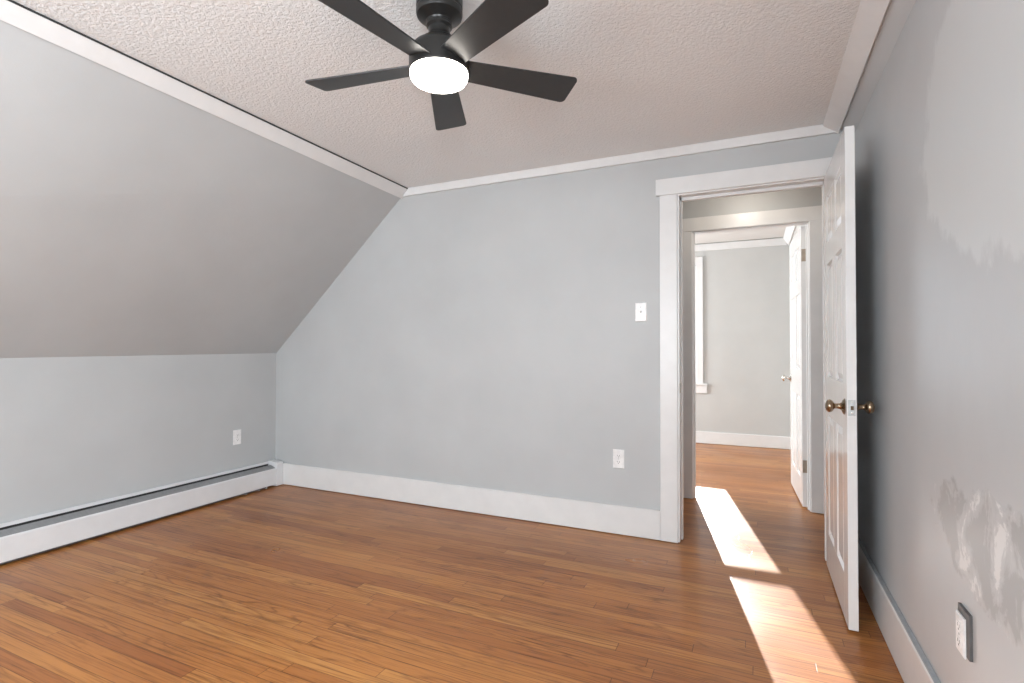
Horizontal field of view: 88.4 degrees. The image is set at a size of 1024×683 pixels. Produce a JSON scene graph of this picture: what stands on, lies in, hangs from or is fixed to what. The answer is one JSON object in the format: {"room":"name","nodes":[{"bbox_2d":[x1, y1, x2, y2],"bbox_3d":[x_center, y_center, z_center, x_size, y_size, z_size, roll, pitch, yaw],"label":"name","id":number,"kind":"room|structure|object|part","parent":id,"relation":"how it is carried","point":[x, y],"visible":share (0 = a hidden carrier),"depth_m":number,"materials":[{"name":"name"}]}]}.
{"room":"empty bedroom","nodes":[
{"label":"empty bedroom","id":0,"kind":"room"},
{"bbox_2d":[0,353,275,523],"bbox_3d":[-3.071,0.626,2.274,0.209,1.128,4.980,0,-1,25],"label":"wall","id":1,"kind":"structure","parent":0,"point":[75,431],"depth_m":3.39,"materials":[{"name":"grey paint"}]},
{"bbox_2d":[233,429,240,444],"bbox_3d":[-2.171,0.756,4.162,0.007,0.115,0.070,0,-1,25],"label":"electrical outlet","id":2,"kind":"object","parent":1,"relation":"attached to","point":[236,433],"visible":1,"depth_m":4.15,"materials":[{"name":"white plastic"}]},
{"bbox_2d":[0,20,399,357],"bbox_3d":[-2.473,-0.609,2.019,1.522,1.436,4.980,0,-1,25],"label":"ceiling","id":3,"kind":"structure","parent":0,"point":[137,219],"depth_m":2.83,"materials":[{"name":"grey paint"}]},
{"bbox_2d":[0,0,407,198],"bbox_3d":[-1.806,-1.155,1.765,0.076,0.074,4.860,0,-1,24],"label":"crown molding","id":4,"kind":"structure","parent":3,"relation":"attached to","point":[20,16],"depth_m":2.36,"materials":[{"name":"white paint"}]},
{"bbox_2d":[13,0,860,187],"bbox_3d":[-0.576,-1.257,1.156,2.741,0.120,4.980,0,-1,25],"label":"ceiling","id":5,"kind":"structure","parent":0,"point":[651,75],"depth_m":2.28,"materials":[{"name":"paint"}]},
{"bbox_2d":[305,0,576,130],"bbox_3d":[-0.269,-1.030,1.785,0.960,0.312,0.963,0,-1,25],"label":"ceiling fan","id":6,"kind":"object","parent":5,"relation":"hanging from","point":[439,65],"visible":1,"depth_m":1.74,"materials":[{"name":"black metal"}]},
{"bbox_3d":[-0.526,-0.935,1.871,0.410,0.006,0.134,0,11,16],"label":"blade","id":7,"kind":"part","parent":6,"relation":"part of","materials":[{"name":"black wood"}]},
{"bbox_3d":[-0.411,-0.940,1.550,0.134,0.006,0.410,14,7,34],"label":"blade","id":8,"kind":"part","parent":6,"relation":"part of","materials":[{"name":"black wood"}]},
{"bbox_2d":[410,57,467,93],"bbox_3d":[-0.248,-0.896,1.790,0.196,0.044,0.196,0,-1,25],"label":"diffuser","id":9,"kind":"object","parent":6,"relation":"attached to","point":[439,75],"depth_m":1.74,"materials":[{"name":"white glass"}]},
{"bbox_3d":[-0.257,-0.931,2.080,0.134,0.006,0.410,-12,-1,-2],"label":"blade","id":10,"kind":"part","parent":6,"relation":"part of","materials":[{"name":"black wood"}]},
{"bbox_3d":[-0.070,-0.939,1.561,0.134,0.006,0.410,16,-10,-37],"label":"blade","id":11,"kind":"part","parent":6,"relation":"part of","materials":[{"name":"black wood"}]},
{"bbox_3d":[0.025,-0.934,1.888,0.410,0.006,0.134,0,-13,-20],"label":"blade","id":12,"kind":"part","parent":6,"relation":"part of","materials":[{"name":"black wood"}]},
{"bbox_2d":[0,443,903,682],"bbox_3d":[0.074,1.246,2.896,5.700,0.120,8.960,0,-1,25],"label":"floor","id":13,"kind":"structure","parent":0,"point":[283,583],"depth_m":2.42,"materials":[{"name":"brown wood"}]},
{"bbox_2d":[0,459,282,564],"bbox_3d":[-2.739,1.075,2.725,0.105,0.206,3.790,0,-1,24],"label":"baseboard heater","id":14,"kind":"object","parent":13,"relation":"on","point":[33,535],"visible":1,"depth_m":3.33,"materials":[{"name":"white metal"}]},
{"bbox_3d":[-2.774,1.163,2.649,0.090,0.012,3.625,0,-1,24],"label":"rail","id":15,"kind":"part","parent":14,"relation":"part of","materials":[{"name":"metal"}]},
{"bbox_3d":[-2.784,1.072,2.715,0.030,0.188,3.735,0,-1,24],"label":"plate","id":16,"kind":"part","parent":14,"relation":"part of","materials":[{"name":"white metal"}]},
{"bbox_2d":[275,132,841,509],"bbox_3d":[0.342,-0.094,3.491,5.398,2.620,0.105,0,-1,25],"label":"wall","id":17,"kind":"structure","parent":0,"point":[489,336],"depth_m":3.61,"materials":[{"name":"grey paint"}]},
{"bbox_2d":[283,463,659,539],"bbox_3d":[-0.520,1.108,3.800,3.102,0.175,0.018,0,-1,25],"label":"baseboard","id":18,"kind":"structure","parent":17,"relation":"attached to","point":[603,517],"depth_m":3.63,"materials":[{"name":"white paint"}]},
{"bbox_2d":[613,449,623,468],"bbox_3d":[0.661,0.729,3.268,0.070,0.115,0.007,0,-1,25],"label":"electrical outlet","id":19,"kind":"object","parent":17,"relation":"attached to","point":[618,455],"visible":1,"depth_m":3.27,"materials":[{"name":"white plastic"}]},
{"bbox_2d":[403,124,841,196],"bbox_3d":[0.460,-1.131,3.387,2.846,0.060,0.018,0,-1,25],"label":"crown molding","id":20,"kind":"structure","parent":17,"relation":"attached to","point":[817,130],"depth_m":3.25,"materials":[{"name":"white paint"}]},
{"bbox_2d":[635,303,646,321],"bbox_3d":[0.787,-0.180,3.220,0.070,0.115,0.019,0,-1,25],"label":"light switch","id":21,"kind":"object","parent":17,"relation":"attached to","point":[640,308],"visible":1,"depth_m":3.22,"materials":[{"name":"white plastic"}]},
{"bbox_2d":[656,157,831,560],"bbox_3d":[1.353,0.105,3.010,1.015,2.164,0.135,0,-1,25],"label":"door frame","id":22,"kind":"structure","parent":17,"relation":"attached to","point":[672,192],"depth_m":3.13,"materials":[{"name":"white paint"}]},
{"bbox_3d":[0.937,0.155,3.144,0.100,2.066,0.020,0,-1,25],"label":"casing","id":23,"kind":"part","parent":22,"relation":"part of","materials":[{"name":"white paint"}]},
{"bbox_3d":[1.332,-0.929,2.977,1.015,0.098,0.026,0,-1,25],"label":"head casing","id":24,"kind":"part","parent":22,"relation":"part of","materials":[{"name":"white paint"}]},
{"bbox_2d":[824,125,874,631],"bbox_3d":[1.528,0.147,2.461,0.175,2.046,0.737,0,-1,25],"label":"door","id":25,"kind":"structure","parent":22,"relation":"attached to","point":[841,405],"depth_m":2.24,"materials":[{"name":"white paint"}]},
{"bbox_3d":[1.377,0.269,2.133,0.026,0.065,0.002,0,-1,25],"label":"latch plate","id":26,"kind":"part","parent":25,"relation":"part of","materials":[{"name":"metal"}]},
{"bbox_2d":[695,227,785,243],"bbox_3d":[0.738,-1.280,5.850,4.260,0.120,2.515,0,-1,25],"label":"ceiling","id":27,"kind":"structure","parent":0,"point":[778,232],"depth_m":6.03,"materials":[{"name":"paint"}]},
{"bbox_2d":[695,237,790,449],"bbox_3d":[1.391,-0.046,6.991,4.480,2.640,0.140,0,-1,25],"label":"wall","id":28,"kind":"structure","parent":0,"point":[746,291],"depth_m":6.27,"materials":[{"name":"grey paint"}]},
{"bbox_2d":[695,257,706,392],"bbox_3d":[1.930,-0.203,6.705,1.049,1.673,0.147,0,-1,25],"label":"window","id":29,"kind":"structure","parent":28,"relation":"in","point":[701,387],"depth_m":6.47,"materials":[{"name":"white paint"}]},
{"bbox_3d":[1.951,-0.539,6.764,0.812,0.819,0.032,0,-1,25],"label":"sash","id":30,"kind":"part","parent":29,"relation":"part of","materials":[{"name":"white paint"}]},
{"bbox_3d":[1.933,0.174,6.716,0.812,0.684,0.032,0,-1,25],"label":"sash","id":31,"kind":"part","parent":29,"relation":"part of","materials":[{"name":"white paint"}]},
{"bbox_3d":[1.911,-0.263,6.666,0.958,1.555,0.022,0,-1,25],"label":"casing","id":32,"kind":"part","parent":29,"relation":"part of","materials":[{"name":"white paint"}]},
{"bbox_2d":[695,238,786,251],"bbox_3d":[1.344,-1.149,6.944,4.045,0.081,0.018,0,-1,25],"label":"crown molding","id":33,"kind":"structure","parent":28,"relation":"attached to","point":[780,241],"depth_m":6.29,"materials":[{"name":"white paint"}]},
{"bbox_2d":[696,431,790,448],"bbox_3d":[1.378,1.179,6.889,4.130,0.142,0.018,0,-1,25],"label":"baseboard","id":34,"kind":"structure","parent":28,"relation":"attached to","point":[765,441],"depth_m":6.25,"materials":[{"name":"white paint"}]},
{"bbox_2d":[683,187,821,218],"bbox_3d":[0.758,-0.088,4.397,5.500,2.640,0.071,0,-1,25],"label":"wall","id":35,"kind":"structure","parent":0,"point":[806,197],"depth_m":3.90,"materials":[{"name":"grey paint"}]},
{"bbox_2d":[683,205,823,513],"bbox_3d":[1.768,0.125,3.925,1.023,2.154,0.117,0,-1,25],"label":"door frame","id":36,"kind":"structure","parent":35,"relation":"attached to","point":[811,217],"depth_m":3.78,"materials":[{"name":"white paint"}]},
{"bbox_3d":[1.343,0.177,4.072,0.101,2.052,0.022,0,-1,25],"label":"casing","id":37,"kind":"part","parent":36,"relation":"part of","materials":[{"name":"white paint"}]},
{"bbox_3d":[1.752,-0.901,3.900,1.020,0.102,0.026,0,-1,25],"label":"head casing","id":38,"kind":"part","parent":36,"relation":"part of","materials":[{"name":"white paint"}]},
{"bbox_2d":[782,226,807,506],"bbox_3d":[2.253,0.183,4.148,0.175,2.032,0.748,0,-1,22],"label":"door","id":39,"kind":"structure","parent":36,"relation":"attached to","point":[797,247],"depth_m":4.00,"materials":[{"name":"white paint"}]},
{"bbox_3d":[2.155,0.173,3.699,0.105,2.052,0.022,0,-1,25],"label":"casing","id":40,"kind":"part","parent":36,"relation":"part of","materials":[{"name":"white paint"}]},
{"bbox_2d":[791,0,1023,682],"bbox_3d":[1.521,-0.112,2.197,0.290,2.620,8.660,0,-1,25],"label":"wall","id":41,"kind":"structure","parent":0,"point":[936,110],"depth_m":1.45,"materials":[{"name":"paint"}]},
{"bbox_2d":[783,226,795,245],"bbox_3d":[2.657,-1.177,4.964,0.068,0.094,2.514,0,-1,25],"label":"crown molding","id":42,"kind":"structure","parent":41,"relation":"attached to","point":[789,231],"depth_m":5.66,"materials":[{"name":"white paint"}]},
{"bbox_2d":[823,0,890,133],"bbox_3d":[0.694,-1.174,0.614,0.080,0.062,4.859,0,-1,25],"label":"crown molding","id":43,"kind":"structure","parent":41,"relation":"attached to","point":[870,16],"depth_m":2.12,"materials":[{"name":"white paint"}]},
{"bbox_2d":[858,536,940,682],"bbox_3d":[0.766,1.050,0.532,0.019,0.192,4.840,0,-1,25],"label":"baseboard","id":44,"kind":"structure","parent":41,"relation":"attached to","point":[912,663],"depth_m":1.94,"materials":[{"name":"white paint"}]},
{"bbox_2d":[956,602,972,661],"bbox_3d":[1.128,0.727,1.315,0.014,0.116,0.079,0,-1,25],"label":"electrical outlet","id":45,"kind":"object","parent":41,"relation":"attached to","point":[964,619],"visible":1,"depth_m":1.30,"materials":[{"name":"white plastic"}]},
{"bbox_2d":[956,619,960,632],"bbox_3d":[1.127,0.717,1.328,0.002,0.025,0.034,0,-1,25],"label":"receptacle","id":46,"kind":"object","parent":45,"relation":"attached to","point":[958,621],"depth_m":1.33,"materials":[{"name":"white plastic"}]},
{"bbox_2d":[956,634,960,648],"bbox_3d":[1.127,0.756,1.327,0.002,0.025,0.034,0,-1,25],"label":"receptacle","id":47,"kind":"object","parent":45,"relation":"attached to","point":[958,636],"depth_m":1.33,"materials":[{"name":"white plastic"}]},
{"bbox_3d":[1.130,0.737,1.326,0.006,0.097,0.058,0,-1,25],"label":"plate","id":48,"kind":"part","parent":45,"relation":"part of","materials":[{"name":"white plastic"}]}
]}

